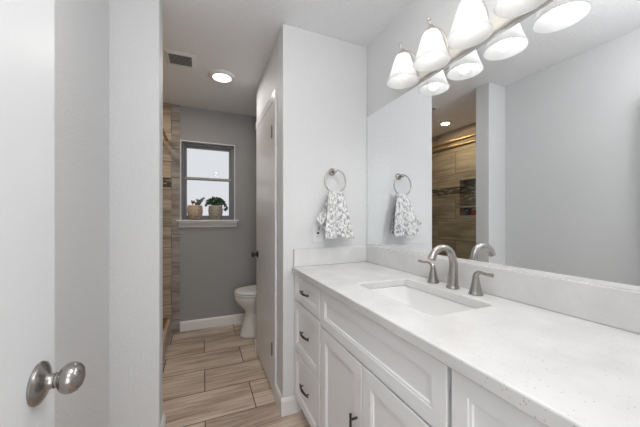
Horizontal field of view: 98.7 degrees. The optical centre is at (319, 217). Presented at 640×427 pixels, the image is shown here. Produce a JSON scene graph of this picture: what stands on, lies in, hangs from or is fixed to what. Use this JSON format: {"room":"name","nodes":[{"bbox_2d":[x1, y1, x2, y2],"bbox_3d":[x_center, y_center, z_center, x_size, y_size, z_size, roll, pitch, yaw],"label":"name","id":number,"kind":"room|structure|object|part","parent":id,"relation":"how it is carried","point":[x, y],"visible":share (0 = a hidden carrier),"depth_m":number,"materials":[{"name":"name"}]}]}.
{"room":"bathroom","nodes":[
{"label":"bathroom","id":0,"kind":"room"},
{"bbox_2d":[55,0,108,426],"bbox_3d":[-0.741,0.006,0.497,0.120,2.440,1.835,0,0,-23],"label":"wall","id":1,"kind":"structure","parent":0,"point":[81,26],"depth_m":1.06,"materials":[{"name":"white paint"}]},
{"bbox_2d":[163,103,256,321],"bbox_3d":[-1.368,0.006,3.094,2.245,2.440,0.135,0,0,-23],"label":"wall","id":2,"kind":"structure","parent":0,"point":[215,262],"depth_m":3.11,"materials":[{"name":"grey paint"}]},
{"bbox_2d":[171,104,179,332],"bbox_3d":[-1.549,0.006,2.953,0.081,2.440,0.012,0,0,-23],"label":"trim","id":3,"kind":"structure","parent":2,"relation":"attached to","point":[175,109],"depth_m":2.95,"materials":[{"name":"tile"}]},
{"bbox_2d":[176,140,238,226],"bbox_3d":[-1.256,-0.372,3.107,0.643,0.947,0.178,0,0,-23],"label":"window","id":4,"kind":"structure","parent":2,"relation":"in","point":[204,221],"depth_m":3.10,"materials":[{"name":"grey wood"}]},
{"bbox_2d":[187,197,204,219],"bbox_3d":[-1.367,-0.105,3.014,0.155,0.250,0.162,0,0,21],"label":"potted plant","id":5,"kind":"object","parent":4,"relation":"on","point":[194,212],"visible":1,"depth_m":2.96,"materials":[{"name":"beige wicker"}]},
{"bbox_3d":[-1.368,-0.059,3.011,0.156,0.158,0.156,0,0,-23],"label":"pot","id":6,"kind":"part","parent":5,"relation":"part of","materials":[{"name":"beige wicker"}]},
{"bbox_3d":[-1.247,0.028,3.084,0.643,0.016,0.128,0,0,-23],"label":"sill","id":7,"kind":"part","parent":4,"relation":"part of","materials":[{"name":"white paint"}]},
{"bbox_3d":[-1.288,-0.618,3.174,0.492,0.377,0.020,0,0,-23],"label":"sash","id":8,"kind":"part","parent":4,"relation":"part of","materials":[{"name":"grey"}]},
{"bbox_3d":[-1.273,-0.446,3.140,0.488,0.024,0.004,0,0,-23],"label":"meeting rail","id":9,"kind":"part","parent":4,"relation":"part of","materials":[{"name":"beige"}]},
{"bbox_3d":[-1.278,-0.232,3.153,0.492,0.455,0.023,0,0,-23],"label":"sash","id":10,"kind":"part","parent":4,"relation":"part of","materials":[{"name":"grey"}]},
{"bbox_2d":[205,196,227,219],"bbox_3d":[-1.154,-0.112,3.091,0.224,0.264,0.152,0,0,5],"label":"potted plant","id":11,"kind":"object","parent":4,"relation":"on","point":[215,211],"visible":1,"depth_m":3.05,"materials":[{"name":"beige wicker"}]},
{"bbox_3d":[-1.175,-0.059,3.093,0.152,0.158,0.152,0,0,-23],"label":"pot","id":12,"kind":"part","parent":11,"relation":"part of","materials":[{"name":"beige wicker"}]},
{"bbox_2d":[180,313,244,331],"bbox_3d":[-0.912,1.173,3.223,1.304,0.105,0.014,0,0,-23],"label":"baseboard","id":13,"kind":"structure","parent":2,"relation":"attached to","point":[236,318],"depth_m":3.08,"materials":[{"name":"white paint"}]},
{"bbox_2d":[163,323,310,426],"bbox_3d":[-0.280,1.276,0.723,2.550,0.100,5.350,0,0,-23],"label":"floor","id":14,"kind":"structure","parent":0,"point":[213,376],"depth_m":2.04,"materials":[{"name":"tile"}]},
{"bbox_2d":[163,319,170,358],"bbox_3d":[-1.347,1.150,2.213,0.115,0.152,1.501,0,0,-23],"label":"shower curb","id":15,"kind":"object","parent":14,"relation":"on","point":[167,330],"visible":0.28,"depth_m":2.65,"materials":[{"name":"tile"}]},
{"bbox_2d":[163,128,167,330],"bbox_3d":[-1.344,0.114,2.214,0.064,1.920,1.499,0,0,-23],"label":"shower door","id":16,"kind":"structure","parent":15,"relation":"on","point":[164,133],"depth_m":2.78,"materials":[{"name":"glass"}]},
{"bbox_3d":[-1.328,-0.829,2.221,0.028,0.035,1.499,0,0,-23],"label":"rail","id":17,"kind":"part","parent":16,"relation":"part of","materials":[{"name":"gold metal"}]},
{"bbox_2d":[234,285,255,337],"bbox_3d":[-0.533,0.826,2.985,0.768,0.800,0.460,0,0,-23],"label":"toilet","id":18,"kind":"object","parent":14,"relation":"on","point":[245,296],"visible":0.27,"depth_m":2.81,"materials":[{"name":"white ceramic"}]},
{"bbox_3d":[-0.654,0.786,2.933,0.506,0.019,0.374,0,0,-23],"label":"seat","id":19,"kind":"part","parent":18,"relation":"part of","materials":[{"name":"white plastic"}]},
{"bbox_3d":[-0.653,0.757,2.934,0.504,0.026,0.370,0,0,-23],"label":"lid","id":20,"kind":"part","parent":18,"relation":"part of","materials":[{"name":"white plastic"}]},
{"bbox_2d":[295,274,321,426],"bbox_3d":[0.156,0.784,1.646,0.570,0.884,0.413,0,0,-23],"label":"base cabinet","id":21,"kind":"object","parent":14,"relation":"on","point":[308,326],"visible":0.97,"depth_m":1.51,"materials":[{"name":"white paint"}]},
{"bbox_3d":[-0.093,0.967,1.540,0.028,0.014,0.137,0,0,-23],"label":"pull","id":22,"kind":"part","parent":21,"relation":"part of","materials":[{"name":"black metal"}]},
{"bbox_3d":[-0.093,0.661,1.540,0.028,0.014,0.137,0,0,-23],"label":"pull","id":23,"kind":"part","parent":21,"relation":"part of","materials":[{"name":"black metal"}]},
{"bbox_3d":[-0.073,0.969,1.549,0.019,0.294,0.403,0,0,-23],"label":"drawer","id":24,"kind":"part","parent":21,"relation":"part of","materials":[{"name":"white paint"}]},
{"bbox_3d":[-0.073,0.426,1.549,0.019,0.156,0.403,0,0,-23],"label":"drawer","id":25,"kind":"part","parent":21,"relation":"part of","materials":[{"name":"white paint"}]},
{"bbox_3d":[-0.073,0.663,1.549,0.019,0.302,0.403,0,0,-23],"label":"drawer","id":26,"kind":"part","parent":21,"relation":"part of","materials":[{"name":"white paint"}]},
{"bbox_2d":[292,262,639,426],"bbox_3d":[0.391,0.324,1.109,0.560,0.035,1.594,0,0,-23],"label":"countertop","id":27,"kind":"structure","parent":21,"relation":"on","point":[558,369],"depth_m":0.67,"materials":[{"name":"white stone"}]},
{"bbox_2d":[293,246,366,266],"bbox_3d":[0.088,0.250,1.836,0.550,0.110,0.020,0,0,-23],"label":"side splash","id":28,"kind":"object","parent":27,"relation":"on","point":[348,254],"visible":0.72,"depth_m":1.81,"materials":[{"name":"white stone"}]},
{"bbox_2d":[370,285,474,315],"bbox_3d":[0.392,0.407,1.125,0.343,0.131,0.520,0,0,-23],"label":"sink","id":29,"kind":"object","parent":27,"relation":"in","point":[428,303],"visible":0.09,"depth_m":1.28,"materials":[{"name":"white ceramic"}]},
{"bbox_2d":[418,244,493,295],"bbox_3d":[0.531,0.209,1.181,0.168,0.193,0.380,0,0,-23],"label":"faucet","id":30,"kind":"object","parent":27,"relation":"on","point":[475,288],"visible":1,"depth_m":1.18,"materials":[{"name":"silver metal"}]},
{"bbox_3d":[0.519,0.225,1.334,0.024,0.036,0.091,0,0,-30],"label":"lever","id":31,"kind":"part","parent":30,"relation":"part of","materials":[{"name":"silver metal"}]},
{"bbox_3d":[0.536,0.272,1.304,0.053,0.068,0.053,0,0,-23],"label":"handle","id":32,"kind":"part","parent":30,"relation":"part of","materials":[{"name":"silver metal"}]},
{"bbox_3d":[0.529,0.209,1.179,0.162,0.193,0.053,0,0,-23],"label":"spout","id":33,"kind":"part","parent":30,"relation":"part of","materials":[{"name":"silver metal"}]},
{"bbox_3d":[0.623,0.272,1.100,0.053,0.068,0.053,0,0,-23],"label":"handle","id":34,"kind":"part","parent":30,"relation":"part of","materials":[{"name":"silver metal"}]},
{"bbox_3d":[0.633,0.225,1.067,0.023,0.036,0.091,0,0,-17],"label":"lever","id":35,"kind":"part","parent":30,"relation":"part of","materials":[{"name":"silver metal"}]},
{"bbox_2d":[321,290,451,426],"bbox_3d":[0.386,0.784,1.099,0.576,0.884,0.768,0,0,-23],"label":"base cabinet","id":36,"kind":"object","parent":14,"relation":"on","point":[371,376],"visible":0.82,"depth_m":0.94,"materials":[{"name":"white paint"}]},
{"bbox_3d":[0.085,0.825,1.178,0.019,0.582,0.377,0,0,-23],"label":"door","id":37,"kind":"part","parent":36,"relation":"part of","materials":[{"name":"white paint"}]},
{"bbox_3d":[0.124,0.792,1.022,0.034,0.135,0.010,0,0,-23],"label":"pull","id":38,"kind":"part","parent":36,"relation":"part of","materials":[{"name":"black metal"}]},
{"bbox_3d":[0.235,0.825,0.826,0.019,0.582,0.375,0,0,-23],"label":"door","id":39,"kind":"part","parent":36,"relation":"part of","materials":[{"name":"white paint"}]},
{"bbox_2d":[452,369,546,426],"bbox_3d":[0.618,0.784,0.561,0.570,0.884,0.398,0,0,-23],"label":"base cabinet","id":40,"kind":"object","parent":14,"relation":"on","point":[473,405],"visible":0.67,"depth_m":0.57,"materials":[{"name":"white paint"}]},
{"bbox_2d":[109,0,366,426],"bbox_3d":[-0.722,0.006,1.575,2.245,2.440,0.135,0,0,-23],"label":"wall","id":41,"kind":"structure","parent":0,"point":[135,26],"depth_m":1.45,"materials":[{"name":"white paint"}]},
{"bbox_2d":[160,414,165,426],"bbox_3d":[-0.866,1.173,1.514,0.014,0.105,0.135,0,0,-23],"label":"baseboard","id":42,"kind":"structure","parent":41,"relation":"attached to","point":[163,422],"depth_m":1.53,"materials":[{"name":"white paint"}]},
{"bbox_2d":[281,395,301,416],"bbox_3d":[-0.180,1.173,1.725,0.131,0.105,0.014,0,0,-23],"label":"baseboard","id":43,"kind":"structure","parent":41,"relation":"attached to","point":[289,405],"depth_m":1.72,"materials":[{"name":"white paint"}]},
{"bbox_2d":[312,224,322,241],"bbox_3d":[-0.015,0.098,1.797,0.072,0.116,0.011,0,0,-23],"label":"wall outlet","id":44,"kind":"object","parent":41,"relation":"attached to","point":[317,234],"visible":0.84,"depth_m":1.79,"materials":[{"name":"white plastic"}]},
{"bbox_2d":[315,228,319,237],"bbox_3d":[-0.014,0.098,1.796,0.033,0.068,0.003,0,0,-23],"label":"receptacle","id":45,"kind":"object","parent":44,"relation":"attached to","point":[317,231],"depth_m":1.79,"materials":[{"name":"white plastic"}]},
{"bbox_2d":[324,168,345,191],"bbox_3d":[0.092,-0.246,1.815,0.161,0.174,0.062,0,0,-23],"label":"towel ring","id":46,"kind":"object","parent":41,"relation":"attached to","point":[331,171],"visible":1,"depth_m":1.80,"materials":[{"name":"silver metal"}]},
{"bbox_2d":[317,191,353,238],"bbox_3d":[0.098,-0.019,1.769,0.256,0.311,0.102,0,0,-23],"label":"hand towel","id":47,"kind":"object","parent":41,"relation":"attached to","point":[334,220],"visible":1,"depth_m":1.77,"materials":[{"name":"white fabric"}]},
{"bbox_2d":[257,34,278,387],"bbox_3d":[-0.147,0.006,2.304,0.617,2.440,0.805,0,0,-23],"label":"wall","id":48,"kind":"structure","parent":0,"point":[269,80],"depth_m":1.89,"materials":[{"name":"white paint"}]},
{"bbox_2d":[251,103,272,389],"bbox_3d":[-0.467,0.202,2.209,0.093,2.012,0.629,0,0,-23],"label":"door","id":49,"kind":"structure","parent":48,"relation":"in","point":[264,132],"depth_m":2.14,"materials":[{"name":"white paint"}]},
{"bbox_3d":[-0.579,0.321,2.427,0.058,0.065,0.065,0,0,-23],"label":"knob","id":50,"kind":"part","parent":49,"relation":"part of","materials":[{"name":"black metal"}]},
{"bbox_2d":[256,89,276,397],"bbox_3d":[-0.437,0.176,2.197,0.024,2.100,0.735,0,0,-23],"label":"trim","id":51,"kind":"structure","parent":48,"relation":"attached to","point":[273,99],"depth_m":1.86,"materials":[{"name":"white paint"}]},
{"bbox_2d":[275,384,282,414],"bbox_3d":[-0.268,1.173,1.782,0.014,0.105,0.160,0,0,-23],"label":"baseboard","id":52,"kind":"structure","parent":48,"relation":"attached to","point":[278,396],"depth_m":1.78,"materials":[{"name":"white paint"}]},
{"bbox_2d":[162,0,411,116],"bbox_3d":[-0.280,-1.264,0.723,2.550,0.100,5.350,0,0,-23],"label":"ceiling","id":53,"kind":"structure","parent":0,"point":[238,37],"depth_m":1.80,"materials":[{"name":"white paint"}]},
{"bbox_2d":[163,49,195,69],"bbox_3d":[-1.068,-1.209,2.108,0.210,0.010,0.210,0,0,-23],"label":"ceiling vent","id":54,"kind":"object","parent":53,"relation":"in","point":[175,58],"visible":1,"depth_m":2.09,"materials":[{"name":"white plastic"}]},
{"bbox_2d":[208,69,234,82],"bbox_3d":[-0.837,-1.197,2.350,0.216,0.034,0.216,0,0,-23],"label":"recessed light","id":55,"kind":"object","parent":53,"relation":"in","point":[218,75],"visible":1,"depth_m":2.31,"materials":[{"name":"white plastic"}]},
{"bbox_2d":[213,74,230,81],"bbox_3d":[-0.837,-1.192,2.350,0.146,0.023,0.146,0,0,-23],"label":"diffuser","id":56,"kind":"object","parent":55,"relation":"attached to","point":[216,77],"depth_m":2.33,"materials":[{"name":"beige plastic"}]},
{"bbox_2d":[367,0,554,115],"bbox_3d":[0.741,0.006,1.157,0.120,2.440,5.350,0,0,-23],"label":"wall","id":57,"kind":"structure","parent":0,"point":[408,28],"depth_m":1.57,"materials":[{"name":"white paint"}]},
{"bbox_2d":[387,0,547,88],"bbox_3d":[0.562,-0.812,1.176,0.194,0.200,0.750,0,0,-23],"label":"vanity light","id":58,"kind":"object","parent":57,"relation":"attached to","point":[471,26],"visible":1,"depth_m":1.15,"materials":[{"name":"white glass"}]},
{"bbox_3d":[0.433,-0.782,1.440,0.162,0.140,0.162,0,0,-23],"label":"lamp shade","id":59,"kind":"part","parent":58,"relation":"part of","materials":[{"name":"white glass"}]},
{"bbox_3d":[0.471,-0.828,1.457,0.131,0.168,0.040,0,0,-23],"label":"arm","id":60,"kind":"part","parent":58,"relation":"part of","materials":[{"name":"silver metal"}]},
{"bbox_3d":[0.509,-0.790,1.260,0.049,0.104,0.049,0,0,-23],"label":"bulb","id":61,"kind":"part","parent":58,"relation":"part of","materials":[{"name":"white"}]},
{"bbox_3d":[0.509,-0.782,1.260,0.162,0.140,0.162,0,0,-23],"label":"lamp shade","id":62,"kind":"part","parent":58,"relation":"part of","materials":[{"name":"white glass"}]},
{"bbox_3d":[0.548,-0.828,1.276,0.131,0.168,0.040,0,0,-23],"label":"arm","id":63,"kind":"part","parent":58,"relation":"part of","materials":[{"name":"silver metal"}]},
{"bbox_3d":[0.586,-0.790,1.080,0.049,0.104,0.049,0,0,-23],"label":"bulb","id":64,"kind":"part","parent":58,"relation":"part of","materials":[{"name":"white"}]},
{"bbox_3d":[0.586,-0.782,1.080,0.162,0.140,0.162,0,0,-23],"label":"lamp shade","id":65,"kind":"part","parent":58,"relation":"part of","materials":[{"name":"white glass"}]},
{"bbox_3d":[0.625,-0.828,1.096,0.131,0.168,0.040,0,0,-23],"label":"arm","id":66,"kind":"part","parent":58,"relation":"part of","materials":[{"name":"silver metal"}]},
{"bbox_3d":[0.663,-0.782,0.899,0.162,0.140,0.162,0,0,-23],"label":"lamp shade","id":67,"kind":"part","parent":58,"relation":"part of","materials":[{"name":"white glass"}]},
{"bbox_2d":[367,246,639,333],"bbox_3d":[0.644,0.250,1.206,0.020,0.110,1.574,0,0,-23],"label":"backsplash","id":68,"kind":"structure","parent":57,"relation":"attached to","point":[615,307],"depth_m":0.93,"materials":[{"name":"white stone"}]},
{"bbox_2d":[367,0,639,290],"bbox_3d":[0.639,-0.261,1.229,0.010,0.912,1.561,0,0,-23],"label":"wall mirror","id":69,"kind":"object","parent":57,"relation":"attached to","point":[522,153],"visible":1,"depth_m":0.97,"materials":[{"name":"white mirror glass"}]},
{"bbox_3d":[-0.006,0.006,-0.146,2.275,2.440,0.115,0,0,-23],"label":"wall","id":70,"kind":"structure","parent":0,"visible":0},
{"bbox_2d":[0,0,85,426],"bbox_3d":[-0.392,0.206,0.186,0.166,2.020,0.768,0,0,-23],"label":"door","id":71,"kind":"structure","parent":70,"relation":"in","point":[29,380],"depth_m":0.46,"materials":[{"name":"white paint"}]},
{"bbox_3d":[-0.471,0.294,0.501,0.066,0.073,0.073,0,0,-23],"label":"knob","id":72,"kind":"part","parent":71,"relation":"part of","materials":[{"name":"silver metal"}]}
]}

